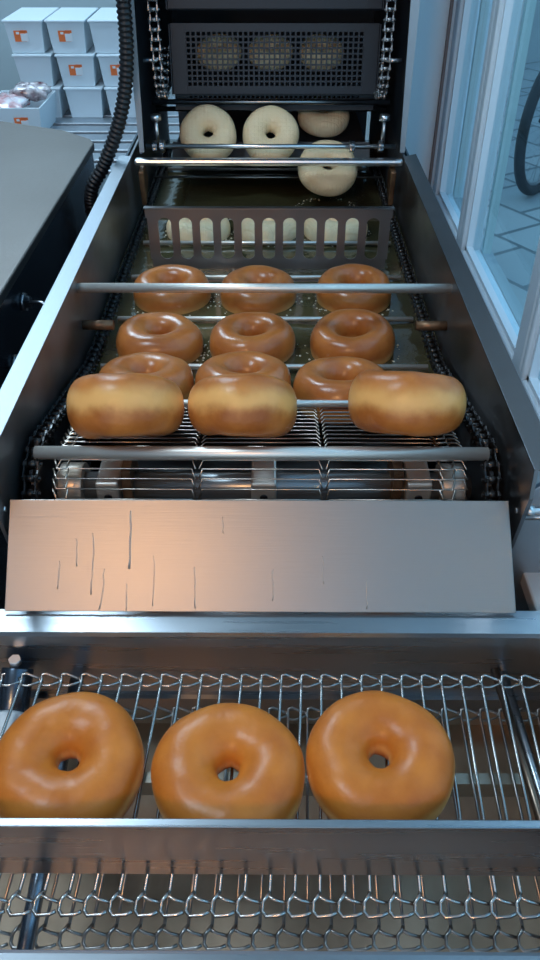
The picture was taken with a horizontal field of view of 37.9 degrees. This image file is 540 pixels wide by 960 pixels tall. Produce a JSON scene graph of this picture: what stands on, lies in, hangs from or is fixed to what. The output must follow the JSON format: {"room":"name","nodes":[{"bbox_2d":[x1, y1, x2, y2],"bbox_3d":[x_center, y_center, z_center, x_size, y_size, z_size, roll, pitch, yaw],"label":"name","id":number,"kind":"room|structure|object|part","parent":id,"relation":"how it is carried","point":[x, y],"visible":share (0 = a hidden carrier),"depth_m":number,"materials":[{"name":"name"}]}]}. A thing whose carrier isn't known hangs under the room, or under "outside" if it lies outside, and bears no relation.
{"room":"food shop","nodes":[
{"label":"food shop","id":0,"kind":"room"},
{"bbox_2d":[0,0,174,195],"bbox_3d":[-0.993,-2.483,2.796,2.718,3.100,0.060,0,39,0],"label":"wall","id":1,"kind":"structure","parent":0,"point":[9,76],"depth_m":3.22,"materials":[{"name":"grey paint"}]},
{"bbox_2d":[298,140,357,196],"bbox_3d":[0.091,-0.491,1.240,0.094,0.073,0.083,5,39,6],"label":"donut","id":2,"kind":"object","parent":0,"point":[318,180],"visible":0.85,"depth_m":1.22,"materials":[{"name":"beige food"}]},
{"bbox_2d":[405,0,449,178],"bbox_3d":[0.255,-1.072,1.034,0.071,3.100,0.044,0,39,0],"label":"wall","id":3,"kind":"structure","parent":0,"point":[433,14],"depth_m":1.32,"materials":[{"name":"blue paint"}]},
{"bbox_2d":[365,112,523,327],"bbox_3d":[0.322,0.258,1.166,0.060,0.860,5.900,0,39,0],"label":"wall","id":4,"kind":"structure","parent":0,"point":[500,278],"depth_m":1.17,"materials":[{"name":"grey paint"}]},
{"bbox_2d":[428,0,453,184],"bbox_3d":[0.289,-1.293,0.822,0.004,1.990,0.009,0,39,0],"label":"trim","id":5,"kind":"structure","parent":4,"relation":"attached to","point":[451,1],"depth_m":1.32,"materials":[{"name":"grey metal"}]},
{"bbox_2d":[433,0,495,245],"bbox_3d":[0.315,-1.210,0.718,0.042,1.990,0.257,0,39,0],"label":"window","id":6,"kind":"structure","parent":4,"relation":"in","point":[466,12],"depth_m":1.29,"materials":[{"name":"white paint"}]},
{"bbox_3d":[0.330,-1.199,0.721,0.012,1.930,0.193,0,39,0],"label":"frame","id":7,"kind":"part","parent":6,"relation":"part of","materials":[{"name":"teal paint"}]},
{"bbox_2d":[454,199,539,610],"bbox_3d":[0.280,0.067,0.728,0.111,0.015,1.855,0,39,0],"label":"trim","id":8,"kind":"structure","parent":4,"relation":"attached to","point":[530,582],"depth_m":0.69,"materials":[{"name":"grey paint"}]},
{"bbox_2d":[459,0,539,374],"bbox_3d":[0.314,-1.008,0.466,0.042,1.990,0.390,0,39,0],"label":"window","id":9,"kind":"structure","parent":4,"relation":"in","point":[507,13],"depth_m":1.07,"materials":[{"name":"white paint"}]},
{"bbox_3d":[0.329,-1.003,0.477,0.012,1.930,0.320,0,39,0],"label":"frame","id":10,"kind":"part","parent":9,"relation":"part of","materials":[{"name":"teal paint"}]},
{"bbox_2d":[519,288,539,420],"bbox_3d":[0.312,-0.745,0.138,0.042,1.990,0.450,0,39,0],"label":"window","id":11,"kind":"structure","parent":4,"relation":"in","point":[529,375],"depth_m":0.89,"materials":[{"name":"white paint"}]},
{"bbox_2d":[431,0,492,197],"bbox_3d":[0.338,-1.500,0.881,0.095,2.240,0.345,0,39,0],"label":"window frame","id":12,"kind":"structure","parent":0,"point":[455,1],"depth_m":1.34,"materials":[{"name":"blue paint"}]},
{"bbox_2d":[512,0,539,61],"bbox_3d":[4.736,-4.737,5.529,8.580,3.200,0.200,0,39,0],"label":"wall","id":13,"kind":"structure","parent":0,"point":[533,54],"depth_m":6.36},
{"bbox_3d":[-0.977,0.613,1.458,2.658,0.060,5.900,0,39,0],"label":"floor","id":14,"kind":"structure","parent":0,"visible":0},
{"bbox_2d":[0,121,94,608],"bbox_3d":[-0.627,0.049,1.331,0.756,0.980,1.110,0,39,0],"label":"table","id":15,"kind":"object","parent":14,"relation":"on","point":[44,172],"visible":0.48,"depth_m":1.09,"materials":[{"name":"metal"}]},
{"bbox_3d":[-0.650,-0.329,1.028,0.711,0.012,1.110,0,39,0],"label":"lid","id":16,"kind":"part","parent":15,"relation":"part of","materials":[{"name":"metal"}]},
{"bbox_2d":[51,96,179,174],"bbox_3d":[-0.821,-0.978,2.909,1.750,0.608,0.915,0,39,0],"label":"rack","id":17,"kind":"object","parent":14,"relation":"on","point":[96,130],"visible":0.02,"depth_m":2.72,"materials":[{"name":"grey metal"}]},
{"bbox_2d":[0,90,55,127],"bbox_3d":[-0.841,-1.242,2.675,0.190,0.098,0.239,0,39,0],"label":"plastic tub","id":18,"kind":"object","parent":17,"relation":"on","point":[42,113],"visible":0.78,"depth_m":2.58,"materials":[{"name":"white plastic"}]},
{"bbox_2d":[0,92,30,107],"bbox_3d":[-0.874,-1.263,2.635,0.132,0.052,0.188,0,39,0],"label":"plastic bag","id":19,"kind":"object","parent":18,"relation":"in","point":[7,100],"visible":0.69,"depth_m":2.59,"materials":[{"name":"white plastic"}]},
{"bbox_2d":[9,81,51,101],"bbox_3d":[-0.807,-1.318,2.668,0.138,0.057,0.111,0,39,0],"label":"plastic bag","id":20,"kind":"object","parent":18,"relation":"in","point":[35,91],"visible":0.91,"depth_m":2.63,"materials":[{"name":"white plastic"}]},
{"bbox_2d":[1,7,69,117],"bbox_3d":[-0.814,-1.493,2.819,0.161,0.310,0.268,0,39,0],"label":"plastic tub","id":21,"kind":"object","parent":17,"relation":"on","point":[62,105],"depth_m":2.70,"materials":[{"name":"white"}]},
{"bbox_2d":[4,21,51,52],"bbox_3d":[-0.827,-1.574,2.755,0.128,0.102,0.259,0,39,0],"label":"tub","id":22,"kind":"object","parent":21,"relation":"in","point":[23,36],"depth_m":2.66,"materials":[{"name":"white plastic"}]},
{"bbox_3d":[-0.827,-1.574,2.755,0.136,0.102,0.268,0,39,0],"label":"plastic tub","id":23,"kind":"part","parent":21,"relation":"part of","materials":[{"name":"white plastic"}]},
{"bbox_3d":[-0.827,-1.611,2.725,0.136,0.008,0.268,0,39,0],"label":"lid","id":24,"kind":"part","parent":21,"relation":"part of","materials":[{"name":"white plastic"}]},
{"bbox_3d":[-0.815,-1.530,2.790,0.136,0.008,0.268,0,39,0],"label":"lid","id":25,"kind":"part","parent":21,"relation":"part of","materials":[{"name":"white plastic"}]},
{"bbox_3d":[-0.815,-1.493,2.819,0.136,0.102,0.268,0,39,0],"label":"plastic tub","id":26,"kind":"part","parent":21,"relation":"part of","materials":[{"name":"white plastic"}]},
{"bbox_3d":[-0.802,-1.450,2.854,0.136,0.008,0.268,0,39,0],"label":"lid","id":27,"kind":"part","parent":21,"relation":"part of","materials":[{"name":"white plastic"}]},
{"bbox_2d":[44,7,108,117],"bbox_3d":[-0.670,-1.493,2.819,0.166,0.310,0.268,0,39,0],"label":"stacked boxes","id":28,"kind":"object","parent":17,"relation":"on","point":[84,101],"depth_m":2.72,"materials":[{"name":"white"}]},
{"bbox_3d":[-0.685,-1.574,2.754,0.136,0.102,0.268,0,39,0],"label":"plastic tub","id":29,"kind":"part","parent":28,"relation":"part of","materials":[{"name":"white plastic"}]},
{"bbox_3d":[-0.685,-1.611,2.725,0.136,0.008,0.268,0,39,0],"label":"lid","id":30,"kind":"part","parent":28,"relation":"part of","materials":[{"name":"white plastic"}]},
{"bbox_3d":[-0.668,-1.530,2.789,0.136,0.008,0.268,0,39,0],"label":"lid","id":31,"kind":"part","parent":28,"relation":"part of","materials":[{"name":"white plastic"}]},
{"bbox_3d":[-0.668,-1.493,2.819,0.136,0.102,0.268,0,39,0],"label":"plastic tub","id":32,"kind":"part","parent":28,"relation":"part of","materials":[{"name":"white plastic"}]},
{"bbox_3d":[-0.655,-1.449,2.854,0.136,0.008,0.268,0,39,0],"label":"lid","id":33,"kind":"part","parent":28,"relation":"part of","materials":[{"name":"white plastic"}]},
{"bbox_2d":[87,8,135,117],"bbox_3d":[-0.527,-1.492,2.818,0.164,0.310,0.268,0,39,0],"label":"plastic tub","id":34,"kind":"object","parent":17,"relation":"on","point":[111,91],"depth_m":2.69,"materials":[{"name":"white"}]},
{"bbox_3d":[-0.541,-1.610,2.724,0.136,0.008,0.268,0,39,0],"label":"lid","id":35,"kind":"part","parent":34,"relation":"part of","materials":[{"name":"white plastic"}]},
{"bbox_3d":[-0.541,-1.573,2.754,0.136,0.102,0.268,0,39,0],"label":"plastic tub","id":36,"kind":"part","parent":34,"relation":"part of","materials":[{"name":"white plastic"}]},
{"bbox_2d":[89,23,119,52],"bbox_3d":[-0.541,-1.573,2.754,0.128,0.102,0.259,0,39,0],"label":"tub","id":37,"kind":"object","parent":34,"relation":"in","point":[105,36],"depth_m":2.66,"materials":[{"name":"white plastic"}]},
{"bbox_3d":[-0.525,-1.529,2.789,0.136,0.008,0.268,0,39,0],"label":"lid","id":38,"kind":"part","parent":34,"relation":"part of","materials":[{"name":"white plastic"}]},
{"bbox_3d":[-0.525,-1.492,2.818,0.136,0.102,0.268,0,39,0],"label":"plastic tub","id":39,"kind":"part","parent":34,"relation":"part of","materials":[{"name":"white plastic"}]},
{"bbox_3d":[-0.513,-1.449,2.853,0.136,0.008,0.268,0,39,0],"label":"lid","id":40,"kind":"part","parent":34,"relation":"part of","materials":[{"name":"white plastic"}]},
{"bbox_2d":[0,95,539,612],"bbox_3d":[-0.005,0.006,1.364,0.470,1.004,1.278,0,39,0],"label":"fryer","id":41,"kind":"object","parent":14,"relation":"on","point":[316,516],"visible":0.63,"depth_m":0.68,"materials":[{"name":"metal"}]},
{"bbox_3d":[-0.220,-0.246,0.887,0.018,0.008,0.766,0,39,0],"label":"rail","id":42,"kind":"part","parent":41,"relation":"part of","materials":[{"name":"silver metal"}]},
{"bbox_3d":[-0.211,-0.293,1.149,0.003,0.260,1.242,0,39,0],"label":"panel","id":43,"kind":"part","parent":41,"relation":"part of","materials":[{"name":"metal"}]},
{"bbox_3d":[-0.198,-0.283,1.120,0.017,0.170,1.107,0,39,0],"label":"drive chain","id":44,"kind":"part","parent":41,"relation":"part of","materials":[{"name":"grey metal"}]},
{"bbox_2d":[67,373,183,438],"bbox_3d":[-0.123,-0.063,0.682,0.099,0.087,0.098,16,41,18],"label":"donut","id":45,"kind":"object","parent":41,"relation":"on","point":[100,405],"visible":1,"depth_m":0.64,"materials":[{"name":"brown food"}]},
{"bbox_3d":[-0.124,0.001,0.704,0.008,0.050,0.039,0,39,0],"label":"guide plate","id":46,"kind":"part","parent":41,"relation":"part of","materials":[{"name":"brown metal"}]},
{"bbox_2d":[188,373,296,437],"bbox_3d":[-0.024,-0.064,0.684,0.096,0.083,0.093,16,42,19],"label":"donut","id":47,"kind":"object","parent":41,"relation":"on","point":[245,405],"visible":1,"depth_m":0.65,"materials":[{"name":"brown food"}]},
{"bbox_2d":[109,407,418,471],"bbox_3d":[-0.006,-0.047,0.898,0.340,0.050,0.260,0,39,0],"label":"wire rack","id":48,"kind":"object","parent":41,"relation":"on","point":[141,463],"depth_m":0.87,"materials":[{"name":"metal"}]},
{"bbox_2d":[87,139,443,387],"bbox_3d":[-0.004,-0.382,1.200,0.407,0.001,0.950,0,39,0],"label":"oil","id":49,"kind":"object","parent":41,"relation":"in","point":[172,191],"visible":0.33,"depth_m":1.14,"materials":[{"name":"brown liquid"}]},
{"bbox_2d":[99,352,193,398],"bbox_3d":[-0.128,-0.098,0.815,0.100,0.058,0.097,16,41,19],"label":"donut","id":50,"kind":"object","parent":49,"relation":"on","point":[177,370],"visible":0.39,"depth_m":0.81,"materials":[{"name":"brown food"}]},
{"bbox_2d":[116,312,202,363],"bbox_3d":[-0.128,-0.158,0.906,0.101,0.050,0.097,22,43,25],"label":"donut","id":51,"kind":"object","parent":49,"relation":"on","point":[172,334],"visible":0.78,"depth_m":0.88,"materials":[{"name":"brown food"}]},
{"bbox_2d":[133,264,210,314],"bbox_3d":[-0.126,-0.240,1.010,0.099,0.048,0.097,-12,41,-14],"label":"donut","id":52,"kind":"object","parent":49,"relation":"on","point":[177,303],"visible":0.66,"depth_m":0.99,"materials":[{"name":"brown food"}]},
{"bbox_2d":[166,218,230,240],"bbox_3d":[-0.107,-0.379,1.184,0.096,0.042,0.093,0,39,0],"label":"donut","id":53,"kind":"object","parent":49,"relation":"on","point":[185,224],"visible":0.39,"depth_m":1.15,"materials":[{"name":"beige food"}]},
{"bbox_2d":[195,351,290,384],"bbox_3d":[-0.027,-0.099,0.816,0.098,0.058,0.100,18,42,21],"label":"donut","id":54,"kind":"object","parent":49,"relation":"on","point":[239,362],"visible":0.34,"depth_m":0.81,"materials":[{"name":"brown food"}]},
{"bbox_2d":[210,312,294,361],"bbox_3d":[-0.021,-0.157,0.907,0.098,0.049,0.100,12,40,14],"label":"donut","id":55,"kind":"object","parent":49,"relation":"on","point":[267,333],"visible":0.7,"depth_m":0.88,"materials":[{"name":"brown food"}]},
{"bbox_2d":[220,265,295,313],"bbox_3d":[-0.015,-0.238,1.008,0.097,0.048,0.098,6,40,7],"label":"donut","id":56,"kind":"object","parent":49,"relation":"on","point":[274,303],"visible":0.67,"depth_m":0.98,"materials":[{"name":"brown food"}]},
{"bbox_2d":[133,198,399,361],"bbox_3d":[-0.008,-0.292,1.086,0.343,0.002,0.567,0,39,0],"label":"bubbles","id":57,"kind":"object","parent":49,"relation":"on","point":[311,198],"visible":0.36,"depth_m":1.00,"materials":[{"name":"beige liquid"}]},
{"bbox_2d":[242,218,295,240],"bbox_3d":[-0.005,-0.378,1.183,0.094,0.042,0.095,22,44,25],"label":"donut","id":58,"kind":"object","parent":49,"relation":"on","point":[289,224],"visible":0.35,"depth_m":1.15,"materials":[{"name":"beige food"}]},
{"bbox_2d":[304,218,367,240],"bbox_3d":[0.098,-0.378,1.184,0.095,0.042,0.094,-16,41,-19],"label":"donut","id":59,"kind":"object","parent":49,"relation":"on","point":[310,224],"visible":0.41,"depth_m":1.15,"materials":[{"name":"beige food"}]},
{"bbox_2d":[293,356,383,424],"bbox_3d":[0.072,-0.092,0.810,0.098,0.058,0.101,15,41,18],"label":"donut","id":60,"kind":"object","parent":49,"relation":"on","point":[329,378],"visible":0.55,"depth_m":0.79,"materials":[{"name":"brown food"}]},
{"bbox_2d":[310,309,394,363],"bbox_3d":[0.095,-0.159,0.907,0.097,0.050,0.101,17,42,20],"label":"donut","id":61,"kind":"object","parent":49,"relation":"on","point":[359,333],"visible":0.82,"depth_m":0.88,"materials":[{"name":"brown food"}]},
{"bbox_2d":[316,264,390,312],"bbox_3d":[0.108,-0.240,1.009,0.096,0.049,0.099,17,42,20],"label":"donut","id":62,"kind":"object","parent":49,"relation":"on","point":[346,273],"visible":0.63,"depth_m":0.99,"materials":[{"name":"brown food"}]},
{"bbox_2d":[130,0,419,157],"bbox_3d":[0.004,-0.820,1.261,0.399,0.943,0.527,0,39,0],"label":"donut proofer","id":63,"kind":"object","parent":41,"relation":"attached to","point":[377,38],"visible":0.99,"depth_m":1.22,"materials":[{"name":"grey metal"}]},
{"bbox_2d":[84,0,133,219],"bbox_3d":[-0.235,-0.642,1.041,0.105,0.900,0.036,0,39,0],"label":"corrugated hose","id":64,"kind":"object","parent":63,"relation":"hanging from","point":[124,11],"visible":0.64,"depth_m":1.11,"materials":[{"name":"black plastic"}]},
{"bbox_3d":[-0.194,-0.922,1.182,0.003,0.679,0.524,0,39,0],"label":"panel","id":65,"kind":"part","parent":63,"relation":"part of","materials":[{"name":"grey metal"}]},
{"bbox_3d":[-0.166,-0.831,1.055,0.018,0.587,0.113,0,39,0],"label":"proofer chain","id":66,"kind":"part","parent":63,"relation":"part of","materials":[{"name":"silver metal"}]},
{"bbox_2d":[180,104,235,157],"bbox_3d":[-0.098,-0.549,1.249,0.090,0.079,0.076,13,41,16],"label":"donut","id":67,"kind":"object","parent":63,"relation":"on","point":[201,119],"visible":0.89,"depth_m":1.23,"materials":[{"name":"beige food"}]},
{"bbox_2d":[197,34,240,68],"bbox_3d":[-0.081,-0.680,1.252,0.071,0.046,0.068,21,43,24],"label":"donut","id":68,"kind":"object","parent":63,"relation":"in","point":[208,38],"visible":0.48,"depth_m":1.24,"materials":[{"name":"beige food"}]},
{"bbox_3d":[0.001,-0.507,1.196,0.380,0.007,0.007,0,39,0],"label":"roller rod","id":69,"kind":"part","parent":63,"relation":"part of","materials":[{"name":"silver metal"}]},
{"bbox_2d":[243,105,298,157],"bbox_3d":[0.001,-0.547,1.249,0.090,0.079,0.075,-3,39,-4],"label":"donut","id":70,"kind":"object","parent":63,"relation":"on","point":[276,120],"visible":0.84,"depth_m":1.23,"materials":[{"name":"beige food"}]},
{"bbox_2d":[249,34,292,68],"bbox_3d":[0.000,-0.679,1.252,0.071,0.045,0.068,11,40,13],"label":"donut","id":71,"kind":"object","parent":63,"relation":"on","point":[256,39],"visible":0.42,"depth_m":1.24,"materials":[{"name":"beige food"}]},
{"bbox_3d":[0.002,-0.530,1.278,0.320,0.027,0.034,0,39,0],"label":"slide plate","id":72,"kind":"part","parent":63,"relation":"part of","materials":[{"name":"metal"}]},
{"bbox_3d":[0.002,-0.605,1.258,0.380,0.008,0.008,0,39,0],"label":"roller rod","id":73,"kind":"part","parent":63,"relation":"part of","materials":[{"name":"silver metal"}]},
{"bbox_3d":[0.002,-0.614,1.302,0.380,0.008,0.008,0,39,0],"label":"roller rod","id":74,"kind":"part","parent":63,"relation":"part of","materials":[{"name":"silver metal"}]},
{"bbox_2d":[177,96,364,141],"bbox_3d":[0.003,-0.656,1.441,0.320,0.002,0.370,0,39,0],"label":"shelf","id":75,"kind":"object","parent":63,"relation":"attached to","point":[353,131],"depth_m":1.40,"materials":[{"name":"metal"}]},
{"bbox_3d":[0.006,-0.982,1.466,0.393,0.940,0.003,0,39,0],"label":"panel","id":76,"kind":"part","parent":63,"relation":"part of","materials":[{"name":"grey metal"}]},
{"bbox_2d":[175,85,373,109],"bbox_3d":[0.007,-0.617,1.268,0.320,0.038,0.006,0,39,0],"label":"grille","id":77,"kind":"object","parent":63,"relation":"attached to","point":[177,96],"depth_m":1.27,"materials":[{"name":"black metal"}]},
{"bbox_2d":[165,0,383,9],"bbox_3d":[0.007,-0.762,1.171,0.322,0.098,0.097,0,39,0],"label":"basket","id":78,"kind":"object","parent":63,"relation":"on","point":[170,4],"depth_m":1.16,"materials":[{"name":"black metal"}]},
{"bbox_2d":[168,23,380,94],"bbox_3d":[0.007,-0.672,1.243,0.322,0.097,0.097,0,39,0],"label":"basket","id":79,"kind":"object","parent":63,"relation":"on","point":[181,66],"depth_m":1.21,"materials":[{"name":"black metal"}]},
{"bbox_2d":[299,34,343,69],"bbox_3d":[0.082,-0.679,1.251,0.071,0.046,0.067,7,39,9],"label":"donut","id":80,"kind":"object","parent":63,"relation":"on","point":[308,39],"visible":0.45,"depth_m":1.24,"materials":[{"name":"beige food"}]},
{"bbox_2d":[298,96,348,137],"bbox_3d":[0.091,-0.611,1.323,0.087,0.054,0.083,19,43,22],"label":"donut","id":81,"kind":"object","parent":63,"relation":"on","point":[319,124],"visible":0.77,"depth_m":1.30,"materials":[{"name":"beige food"}]},
{"bbox_3d":[0.171,-0.830,1.054,0.018,0.587,0.113,0,39,0],"label":"proofer chain","id":82,"kind":"part","parent":63,"relation":"part of","materials":[{"name":"silver metal"}]},
{"bbox_3d":[0.202,-0.921,1.181,0.003,0.679,0.524,0,39,0],"label":"panel","id":83,"kind":"part","parent":63,"relation":"part of","materials":[{"name":"grey metal"}]},
{"bbox_3d":[0.111,0.002,0.703,0.008,0.050,0.039,0,39,0],"label":"guide plate","id":84,"kind":"part","parent":41,"relation":"part of","materials":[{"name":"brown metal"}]},
{"bbox_2d":[348,369,466,436],"bbox_3d":[0.118,-0.068,0.683,0.101,0.081,0.097,13,41,16],"label":"donut","id":85,"kind":"object","parent":41,"relation":"on","point":[408,403],"visible":1,"depth_m":0.64,"materials":[{"name":"brown food"}]},
{"bbox_3d":[0.189,-0.282,1.119,0.017,0.170,1.107,0,39,0],"label":"drive chain","id":86,"kind":"part","parent":41,"relation":"part of","materials":[{"name":"grey metal"}]},
{"bbox_3d":[0.201,-0.292,1.148,0.003,0.260,1.242,0,39,0],"label":"panel","id":87,"kind":"part","parent":41,"relation":"part of","materials":[{"name":"metal"}]},
{"bbox_3d":[0.208,-0.247,0.884,0.018,0.008,0.766,0,39,0],"label":"rail","id":88,"kind":"part","parent":41,"relation":"part of","materials":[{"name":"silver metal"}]},
{"bbox_2d":[0,609,539,959],"bbox_3d":[-0.009,0.533,0.780,1.040,0.912,0.310,0,39,0],"label":"conveyor","id":89,"kind":"object","parent":14,"relation":"on","point":[463,883],"visible":0.88,"depth_m":0.60,"materials":[{"name":"silver metal"}]},
{"bbox_3d":[-0.203,0.170,0.626,0.027,0.043,0.045,0,39,0],"label":"bearing arm","id":90,"kind":"part","parent":89,"relation":"part of","materials":[{"name":"metal"}]},
{"bbox_2d":[0,692,143,817],"bbox_3d":[-0.138,0.195,0.537,0.103,0.044,0.106,-9,40,-11],"label":"donut","id":91,"kind":"object","parent":89,"relation":"on","point":[91,728],"visible":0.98,"depth_m":0.52,"materials":[{"name":"brown food"}]},
{"bbox_2d":[151,703,304,818],"bbox_3d":[-0.027,0.199,0.532,0.103,0.042,0.106,-13,41,-14],"label":"donut","id":92,"kind":"object","parent":89,"relation":"on","point":[188,760],"visible":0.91,"depth_m":0.52,"materials":[{"name":"brown food"}]},
{"bbox_2d":[306,690,454,819],"bbox_3d":[0.074,0.193,0.538,0.102,0.044,0.104,17,42,20],"label":"donut","id":93,"kind":"object","parent":89,"relation":"on","point":[417,782],"visible":0.98,"depth_m":0.52,"materials":[{"name":"brown food"}]},
{"bbox_3d":[0.187,0.236,0.543,0.007,0.015,0.256,-1,39,-2],"label":"support rod","id":94,"kind":"part","parent":89,"relation":"part of","materials":[{"name":"silver metal"}]},
{"bbox_2d":[512,482,539,610],"bbox_3d":[0.237,0.368,0.940,0.060,0.970,0.040,0,39,0],"label":"guard","id":95,"kind":"object","parent":14,"relation":"on","point":[526,549],"visible":0.06,"depth_m":0.68,"materials":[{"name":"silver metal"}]},
{"bbox_3d":[0.238,0.030,0.647,0.059,0.006,0.006,0,39,0],"label":"rod","id":96,"kind":"part","parent":95,"relation":"part of","materials":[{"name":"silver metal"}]},
{"label":"outside","id":97,"kind":"structure","parent":0,"visible":0},
{"bbox_2d":[483,62,539,309],"bbox_3d":[4.696,-2.344,5.141,8.642,0.050,17.000,0,39,0],"label":"pavement","id":98,"kind":"structure","parent":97,"point":[517,229],"depth_m":3.78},
{"bbox_2d":[514,72,539,194],"bbox_3d":[1.712,-2.067,3.982,0.561,0.967,1.638,16,41,19],"label":"bicycle","id":99,"kind":"object","parent":98,"relation":"on","point":[526,187],"visible":1,"depth_m":3.60,"materials":[{"name":"grey rubber"}]}
]}

